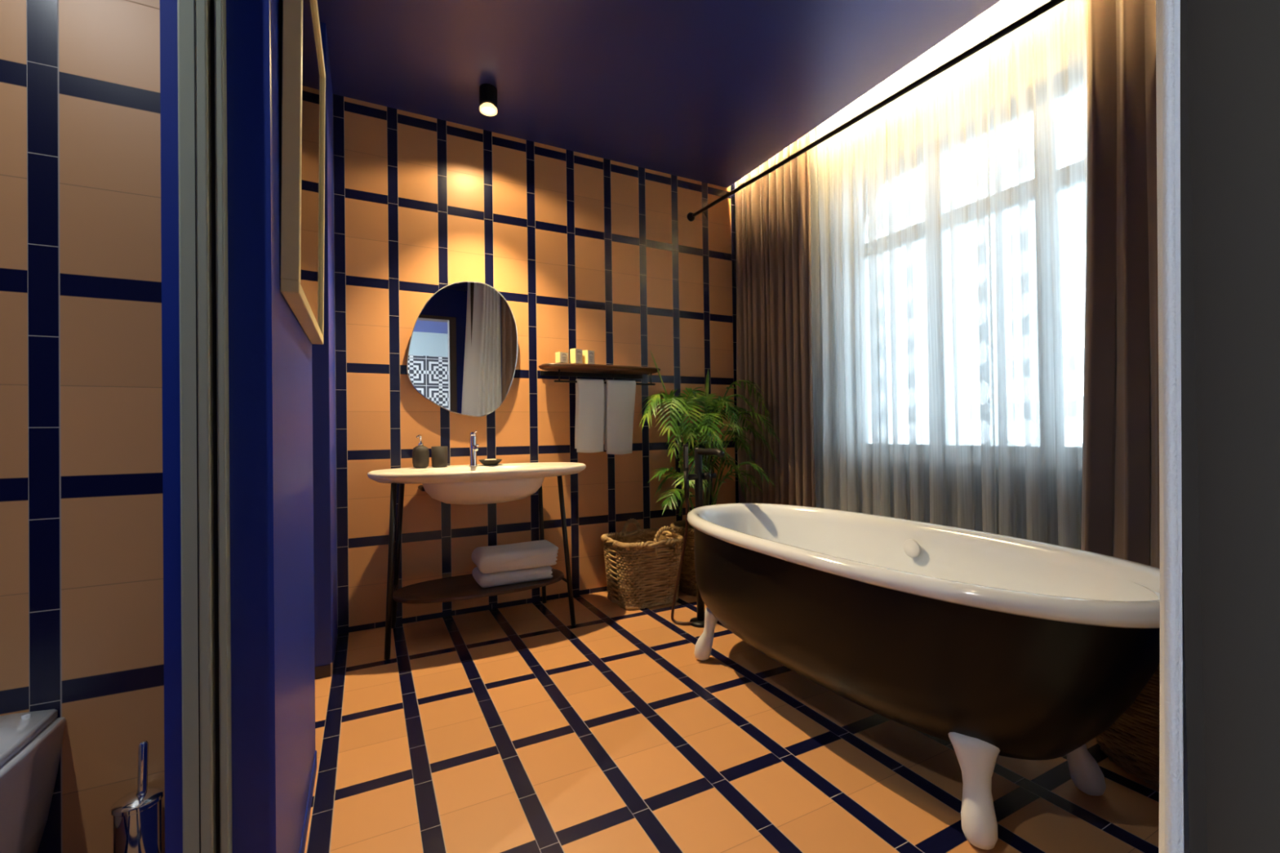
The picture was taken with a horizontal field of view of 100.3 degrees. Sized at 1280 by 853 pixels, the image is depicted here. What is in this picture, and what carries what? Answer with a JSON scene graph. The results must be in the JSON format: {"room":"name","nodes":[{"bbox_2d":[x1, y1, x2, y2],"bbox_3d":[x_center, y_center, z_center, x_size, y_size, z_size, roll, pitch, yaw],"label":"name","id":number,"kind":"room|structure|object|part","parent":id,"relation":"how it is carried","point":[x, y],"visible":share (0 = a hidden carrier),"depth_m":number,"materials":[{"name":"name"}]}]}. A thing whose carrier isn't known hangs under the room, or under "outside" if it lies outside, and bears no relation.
{"room":"bathroom","nodes":[
{"label":"bathroom","id":0,"kind":"room"},
{"bbox_2d":[0,0,164,852],"bbox_3d":[-1.698,-0.337,1.122,1.407,2.753,0.265,-1,-1,-27],"label":"wall","id":1,"kind":"structure","parent":0,"point":[82,638],"depth_m":1.20,"materials":[{"name":"tile"}]},
{"bbox_2d":[0,709,66,852],"bbox_3d":[-1.304,0.781,0.853,0.370,0.351,0.535,-1,-1,-27],"label":"toilet","id":2,"kind":"object","parent":1,"relation":"attached to","point":[31,742],"visible":1,"depth_m":1.08,"materials":[{"name":"white ceramic"}]},
{"bbox_3d":[-1.312,0.624,0.866,0.344,0.028,0.510,-1,-1,-27],"label":"seat lid","id":3,"kind":"part","parent":2,"relation":"part of","materials":[{"name":"white plastic"}]},
{"bbox_2d":[160,0,182,852],"bbox_3d":[-0.881,-0.349,1.103,0.030,2.753,0.515,-1,-1,-27],"label":"wall","id":4,"kind":"structure","parent":0,"point":[168,8],"depth_m":0.87,"materials":[{"name":"blue paint"}]},
{"bbox_2d":[226,0,315,852],"bbox_3d":[-0.850,-0.348,1.267,0.061,2.753,0.780,-1,-1,-27],"label":"wall","id":5,"kind":"structure","parent":0,"point":[271,480],"depth_m":0.93,"materials":[{"name":"blue paint"}]},
{"bbox_2d":[177,0,232,852],"bbox_3d":[-0.826,-0.350,1.091,0.057,2.753,0.516,-1,-1,-27],"label":"door","id":6,"kind":"structure","parent":5,"relation":"in","point":[203,291],"depth_m":0.86,"materials":[{"name":"grey paint"}]},
{"bbox_2d":[280,0,325,344],"bbox_3d":[-0.828,-0.670,1.333,0.043,0.832,0.663,-1,-1,-27],"label":"framed picture","id":7,"kind":"object","parent":5,"relation":"attached to","point":[304,73],"visible":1,"depth_m":1.17,"materials":[{"name":"yellow wood"}]},
{"bbox_2d":[298,750,316,852],"bbox_3d":[-0.801,1.000,1.269,0.004,0.055,0.780,-1,-1,-27],"label":"baseboard","id":8,"kind":"structure","parent":5,"relation":"attached to","point":[303,842],"depth_m":1.39,"materials":[{"name":"blue paint"}]},
{"bbox_2d":[311,22,337,669],"bbox_3d":[-2.148,-0.321,2.173,1.563,2.753,0.623,-1,-1,-27],"label":"wall","id":9,"kind":"structure","parent":0,"point":[323,356],"depth_m":2.25,"materials":[{"name":"blue paint"}]},
{"bbox_2d":[315,664,330,679],"bbox_3d":[-1.985,1.026,1.881,1.564,0.050,0.006,-1,-1,-27],"label":"baseboard","id":10,"kind":"structure","parent":9,"relation":"attached to","point":[323,671],"depth_m":2.22,"materials":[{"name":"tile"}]},
{"bbox_2d":[330,662,332,676],"bbox_3d":[-1.290,1.017,2.236,0.007,0.055,0.006,-1,-1,-27],"label":"baseboard","id":11,"kind":"structure","parent":9,"relation":"attached to","point":[331,663],"depth_m":2.23,"materials":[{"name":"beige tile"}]},
{"bbox_2d":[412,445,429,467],"bbox_3d":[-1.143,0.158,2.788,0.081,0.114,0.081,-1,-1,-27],"label":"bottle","id":12,"kind":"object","parent":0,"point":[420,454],"depth_m":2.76,"materials":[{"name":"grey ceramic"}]},
{"bbox_2d":[333,93,738,634],"bbox_3d":[-0.223,-0.485,3.456,3.037,3.050,0.100,-1,-1,-27],"label":"wall","id":13,"kind":"structure","parent":0,"point":[603,256],"depth_m":3.14,"materials":[{"name":"tile"}]},
{"bbox_2d":[406,280,517,417],"bbox_3d":[-0.982,-0.433,2.990,0.596,0.762,0.034,-1,-1,-27],"label":"wall mirror","id":14,"kind":"object","parent":13,"relation":"attached to","point":[462,356],"visible":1,"depth_m":2.98,"materials":[{"name":"clear glass"}]},
{"bbox_2d":[538,363,660,385],"bbox_3d":[-0.228,-0.309,3.250,0.773,0.101,0.254,-1,-1,-27],"label":"wall shelf","id":15,"kind":"object","parent":13,"relation":"attached to","point":[581,370],"visible":0.99,"depth_m":3.23,"materials":[{"name":"brown wood"}]},
{"bbox_2d":[555,351,568,363],"bbox_3d":[-0.460,-0.397,3.152,0.048,0.078,0.063,-1,-1,43],"label":"soap box","id":16,"kind":"object","parent":15,"relation":"on","point":[560,357],"visible":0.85,"depth_m":3.13,"materials":[{"name":"brown"}]},
{"bbox_3d":[-0.445,-0.405,3.137,0.001,0.057,0.056,-1,-1,43],"label":"panel","id":17,"kind":"part","parent":16,"relation":"part of","materials":[{"name":"beige paper"}]},
{"bbox_2d":[569,348,582,363],"bbox_3d":[-0.380,-0.410,3.193,0.048,0.103,0.061,-1,-1,39],"label":"soap box","id":18,"kind":"object","parent":15,"relation":"on","point":[575,354],"visible":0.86,"depth_m":3.17,"materials":[{"name":"yellow"}]},
{"bbox_3d":[-0.363,-0.418,3.180,0.001,0.082,0.054,-1,-1,39],"label":"panel","id":19,"kind":"part","parent":18,"relation":"part of","materials":[{"name":"beige paper"}]},
{"bbox_2d":[582,350,594,364],"bbox_3d":[-0.311,-0.409,3.240,0.048,0.100,0.061,-1,-1,39],"label":"soap box","id":20,"kind":"object","parent":15,"relation":"on","point":[588,355],"visible":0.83,"depth_m":3.22,"materials":[{"name":"brown"}]},
{"bbox_3d":[-0.294,-0.417,3.226,0.001,0.079,0.054,-1,-1,39],"label":"panel","id":21,"kind":"part","parent":20,"relation":"part of","materials":[{"name":"beige paper"}]},
{"bbox_2d":[574,378,604,453],"bbox_3d":[-0.301,-0.064,3.201,0.176,0.441,0.048,-1,-1,-27],"label":"hand towel","id":22,"kind":"object","parent":15,"relation":"hanging from","point":[589,393],"visible":1,"depth_m":3.18,"materials":[{"name":"white fabric"}]},
{"bbox_3d":[-0.289,-0.323,3.354,0.690,0.026,0.014,-1,-1,-27],"label":"plate","id":23,"kind":"part","parent":15,"relation":"part of","materials":[{"name":"black metal"}]},
{"bbox_2d":[604,379,635,454],"bbox_3d":[-0.121,-0.057,3.293,0.204,0.457,0.048,-1,-1,-27],"label":"hand towel","id":24,"kind":"object","parent":15,"relation":"hanging from","point":[619,395],"visible":1,"depth_m":3.26,"materials":[{"name":"white fabric"}]},
{"bbox_2d":[686,0,1065,221],"bbox_3d":[0.987,-1.421,2.467,0.060,0.166,2.790,-1,-1,-27],"label":"rail","id":25,"kind":"object","parent":13,"relation":"attached to","point":[691,216],"visible":1,"depth_m":2.23,"materials":[{"name":"black metal"}]},
{"bbox_2d":[317,0,1000,187],"bbox_3d":[0.366,-1.762,-0.052,4.035,0.015,6.720,-1,-1,-27],"label":"ceiling","id":26,"kind":"structure","parent":0,"point":[708,91],"depth_m":2.54,"materials":[{"name":"blue paint"}]},
{"bbox_2d":[479,83,497,115],"bbox_3d":[-0.770,-1.655,2.713,0.088,0.114,0.088,-1,-1,-27],"label":"ceiling spotlight","id":27,"kind":"object","parent":26,"relation":"attached to","point":[487,92],"visible":1,"depth_m":2.68,"materials":[{"name":"black metal"}]},
{"bbox_2d":[304,591,1159,852],"bbox_3d":[0.573,1.047,0.107,4.500,0.100,6.900,-1,-1,-27],"label":"floor","id":28,"kind":"structure","parent":0,"point":[522,728],"depth_m":1.62,"materials":[{"name":"tile"}]},
{"bbox_2d":[111,739,164,852],"bbox_3d":[-1.111,0.866,1.183,0.086,0.331,0.086,-1,-1,-27],"label":"toilet brush","id":29,"kind":"object","parent":28,"relation":"on","point":[137,815],"visible":1,"depth_m":1.17,"materials":[{"name":"silver metal"}]},
{"bbox_3d":[-1.111,0.823,1.183,0.086,0.020,0.086,-1,-1,-27],"label":"lid","id":30,"kind":"part","parent":29,"relation":"part of","materials":[{"name":"silver metal"}]},
{"bbox_3d":[-1.106,0.759,1.187,0.022,0.118,0.020,-1,-1,-27],"label":"handle","id":31,"kind":"part","parent":29,"relation":"part of","materials":[{"name":"silver metal"}]},
{"bbox_2d":[367,462,586,660],"bbox_3d":[-0.800,0.627,2.765,1.080,0.833,0.568,-1,-1,-27],"label":"washstand","id":32,"kind":"object","parent":28,"relation":"on","point":[481,484],"visible":0.98,"depth_m":2.60,"materials":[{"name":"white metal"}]},
{"bbox_3d":[-1.126,0.650,2.413,0.060,0.787,0.025,-1,-1,-32],"label":"leg","id":33,"kind":"part","parent":32,"relation":"part of","materials":[{"name":"black metal"}]},
{"bbox_3d":[-1.201,0.824,2.595,0.014,0.014,0.402,-1,-1,-21],"label":"cross rail","id":34,"kind":"part","parent":32,"relation":"part of","materials":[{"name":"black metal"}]},
{"bbox_3d":[-1.260,0.656,2.779,0.099,0.788,0.024,-1,-1,21],"label":"leg","id":35,"kind":"part","parent":32,"relation":"part of","materials":[{"name":"black metal"}]},
{"bbox_2d":[412,434,429,467],"bbox_3d":[-1.144,0.128,2.789,0.081,0.174,0.081,-1,-1,-27],"label":"soap dispenser","id":36,"kind":"object","parent":32,"relation":"on","point":[420,453],"visible":1,"depth_m":2.76,"materials":[{"name":"grey ceramic"}]},
{"bbox_2d":[431,446,447,467],"bbox_3d":[-1.064,0.160,2.837,0.082,0.109,0.082,-1,-1,-27],"label":"tumbler","id":37,"kind":"object","parent":32,"relation":"on","point":[439,454],"visible":1,"depth_m":2.80,"materials":[{"name":"grey ceramic"}]},
{"bbox_2d":[469,430,479,466],"bbox_3d":[-0.873,0.117,2.840,0.051,0.192,0.138,-1,-1,-27],"label":"tap","id":38,"kind":"object","parent":32,"relation":"on","point":[473,448],"visible":1,"depth_m":2.87,"materials":[{"name":"silver metal"}]},
{"bbox_3d":[-0.874,0.113,2.828,0.022,0.034,0.118,-1,-1,-25],"label":"spout","id":39,"kind":"part","parent":38,"relation":"part of","materials":[{"name":"silver metal"}]},
{"bbox_2d":[367,462,586,484],"bbox_3d":[-0.805,0.288,2.768,1.080,0.157,0.568,-1,-1,-27],"label":"countertop","id":40,"kind":"structure","parent":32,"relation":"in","point":[511,473],"depth_m":2.57,"materials":[{"name":"white ceramic"}]},
{"bbox_2d":[392,568,564,604],"bbox_3d":[-0.811,0.817,2.768,0.856,0.020,0.416,-1,-1,-27],"label":"shelf","id":41,"kind":"object","parent":32,"relation":"attached to","point":[464,587],"depth_m":2.65,"materials":[{"name":"brown wood"}]},
{"bbox_2d":[478,458,502,465],"bbox_3d":[-0.829,0.198,2.965,0.128,0.029,0.128,-1,-1,-27],"label":"soap dish","id":42,"kind":"object","parent":32,"relation":"on","point":[494,462],"visible":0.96,"depth_m":2.92,"materials":[{"name":"grey ceramic"}]},
{"bbox_2d":[471,565,552,587],"bbox_3d":[-0.676,0.771,2.826,0.381,0.067,0.230,-1,-1,-27],"label":"folded towel","id":43,"kind":"object","parent":32,"relation":"on","point":[492,580],"visible":0.73,"depth_m":2.72,"materials":[{"name":"white fabric"}]},
{"bbox_2d":[471,539,558,573],"bbox_3d":[-0.663,0.687,2.840,0.420,0.098,0.250,-1,-1,-27],"label":"folded towel","id":44,"kind":"object","parent":43,"relation":"on","point":[537,553],"visible":1,"depth_m":2.75,"materials":[{"name":"white fabric"}]},
{"bbox_3d":[-0.574,0.649,3.132,0.025,0.788,0.093,-1,-1,5],"label":"leg","id":45,"kind":"part","parent":32,"relation":"part of","materials":[{"name":"black metal"}]},
{"bbox_3d":[-0.383,0.643,2.783,0.087,0.788,0.025,-1,-1,-6],"label":"leg","id":46,"kind":"part","parent":32,"relation":"part of","materials":[{"name":"black metal"}]},
{"bbox_2d":[600,518,683,610],"bbox_3d":[0.013,0.805,3.197,0.444,0.461,0.399,-1,-1,-27],"label":"wicker basket","id":47,"kind":"object","parent":28,"relation":"on","point":[642,567],"visible":0.92,"depth_m":3.06,"materials":[{"name":"brown wicker"}]},
{"bbox_3d":[-0.051,0.660,3.360,0.136,0.165,0.029,-1,-1,-27],"label":"handle","id":48,"kind":"part","parent":47,"relation":"part of","materials":[{"name":"brown wicker"}]},
{"bbox_3d":[0.149,0.655,3.074,0.159,0.165,0.029,-1,-1,-27],"label":"handle","id":49,"kind":"part","parent":47,"relation":"part of","materials":[{"name":"beige wicker"}]},
{"bbox_2d":[670,520,696,595],"bbox_3d":[0.384,0.822,3.379,0.381,0.418,0.381,-1,-1,-18],"label":"basket","id":50,"kind":"object","parent":28,"relation":"on","point":[687,582],"visible":0.23,"depth_m":3.25,"materials":[{"name":"brown wicker"}]},
{"bbox_2d":[636,351,781,528],"bbox_3d":[0.430,0.124,3.321,0.866,1.210,0.676,-1,-1,-27],"label":"potted palm","id":51,"kind":"object","parent":50,"relation":"in","point":[686,429],"visible":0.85,"depth_m":3.27,"materials":[{"name":"green plant"}]},
{"bbox_3d":[0.294,0.402,3.352,0.118,0.603,0.024,-1,-1,-19],"label":"stem","id":52,"kind":"part","parent":51,"relation":"part of","materials":[{"name":"green plant"}]},
{"bbox_3d":[0.404,0.425,3.364,0.055,0.551,0.022,-1,-1,38],"label":"stem","id":53,"kind":"part","parent":51,"relation":"part of","materials":[{"name":"green plant"}]},
{"bbox_3d":[0.435,0.466,3.449,0.022,0.474,0.114,-1,-1,41],"label":"stem","id":54,"kind":"part","parent":51,"relation":"part of","materials":[{"name":"green plant"}]},
{"bbox_2d":[671,444,724,627],"bbox_3d":[0.330,0.558,2.753,0.326,0.935,0.169,-1,-1,40],"label":"tap","id":55,"kind":"object","parent":28,"relation":"on","point":[699,621],"visible":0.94,"depth_m":2.76,"materials":[{"name":"black metal"}]},
{"bbox_3d":[0.239,0.297,2.748,0.027,0.140,0.024,-1,-1,-27],"label":"handle","id":56,"kind":"part","parent":55,"relation":"part of","materials":[{"name":"black metal"}]},
{"bbox_3d":[0.317,1.015,2.780,0.120,0.022,0.120,-1,-1,-27],"label":"plate","id":57,"kind":"part","parent":55,"relation":"part of","materials":[{"name":"black metal"}]},
{"bbox_3d":[0.347,0.257,2.783,0.030,0.038,0.038,-1,-1,-18],"label":"control knob","id":58,"kind":"part","parent":55,"relation":"part of","materials":[{"name":"black metal"}]},
{"bbox_3d":[0.352,0.132,2.695,0.035,0.044,0.212,-1,-1,-27],"label":"spout","id":59,"kind":"part","parent":55,"relation":"part of","materials":[{"name":"black metal"}]},
{"bbox_3d":[0.379,0.257,2.794,0.033,0.028,0.028,-1,-1,-19],"label":"lever","id":60,"kind":"part","parent":55,"relation":"part of","materials":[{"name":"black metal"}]},
{"bbox_2d":[686,502,1159,849],"bbox_3d":[0.779,0.692,1.881,0.784,0.638,1.760,-1,-1,-27],"label":"bathtub","id":61,"kind":"object","parent":28,"relation":"on","point":[990,646],"visible":0.98,"depth_m":1.41,"materials":[{"name":"black ceramic"}]},
{"bbox_2d":[686,502,1159,628],"bbox_3d":[0.777,0.587,1.883,0.784,0.428,1.760,-1,-1,-27],"label":"basin","id":62,"kind":"object","parent":61,"relation":"in","point":[757,566],"depth_m":1.68,"materials":[{"name":"white ceramic"}]},
{"bbox_2d":[1095,662,1159,787],"bbox_3d":[1.570,0.767,1.566,0.438,0.457,0.438,-1,-1,-15],"label":"basket","id":63,"kind":"object","parent":28,"relation":"on","point":[1131,742],"visible":0.12,"depth_m":1.48,"materials":[{"name":"brown wicker"}]},
{"bbox_2d":[1155,0,1189,852],"bbox_3d":[0.792,-0.380,0.788,0.469,2.720,0.076,0,-1,-39],"label":"door frame","id":64,"kind":"structure","parent":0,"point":[1174,833],"depth_m":0.67,"materials":[{"name":"white paint"}]},
{"bbox_2d":[1180,0,1279,852],"bbox_3d":[1.465,-0.384,1.104,1.620,2.753,0.018,-1,-1,-27],"label":"wall","id":65,"kind":"structure","parent":0,"point":[1230,49],"depth_m":0.78,"materials":[{"name":"grey paint"}]},
{"bbox_3d":[1.533,-2.008,2.234,0.440,0.080,3.720,-1,-1,-27],"label":"ceiling","id":66,"kind":"structure","parent":0,"visible":0},
{"bbox_2d":[734,132,815,507],"bbox_3d":[0.872,-0.446,3.538,0.083,2.918,0.710,-1,-1,-27],"label":"curtain","id":67,"kind":"object","parent":66,"relation":"hanging from","point":[773,242],"visible":0.72,"depth_m":3.48,"materials":[{"name":"beige fabric"}]},
{"bbox_2d":[808,0,1087,549],"bbox_3d":[1.410,-0.464,2.635,0.084,2.915,1.501,-1,-1,-27],"label":"sheer curtain","id":68,"kind":"object","parent":66,"relation":"hanging from","point":[948,220],"visible":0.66,"depth_m":2.46,"materials":[{"name":"white fabric"}]},
{"bbox_2d":[1080,0,1159,568],"bbox_3d":[1.793,-0.477,1.744,0.099,2.918,0.667,-1,-1,-27],"label":"curtain","id":69,"kind":"object","parent":66,"relation":"hanging from","point":[1120,483],"visible":0.35,"depth_m":1.91,"materials":[{"name":"beige fabric"}]}
]}

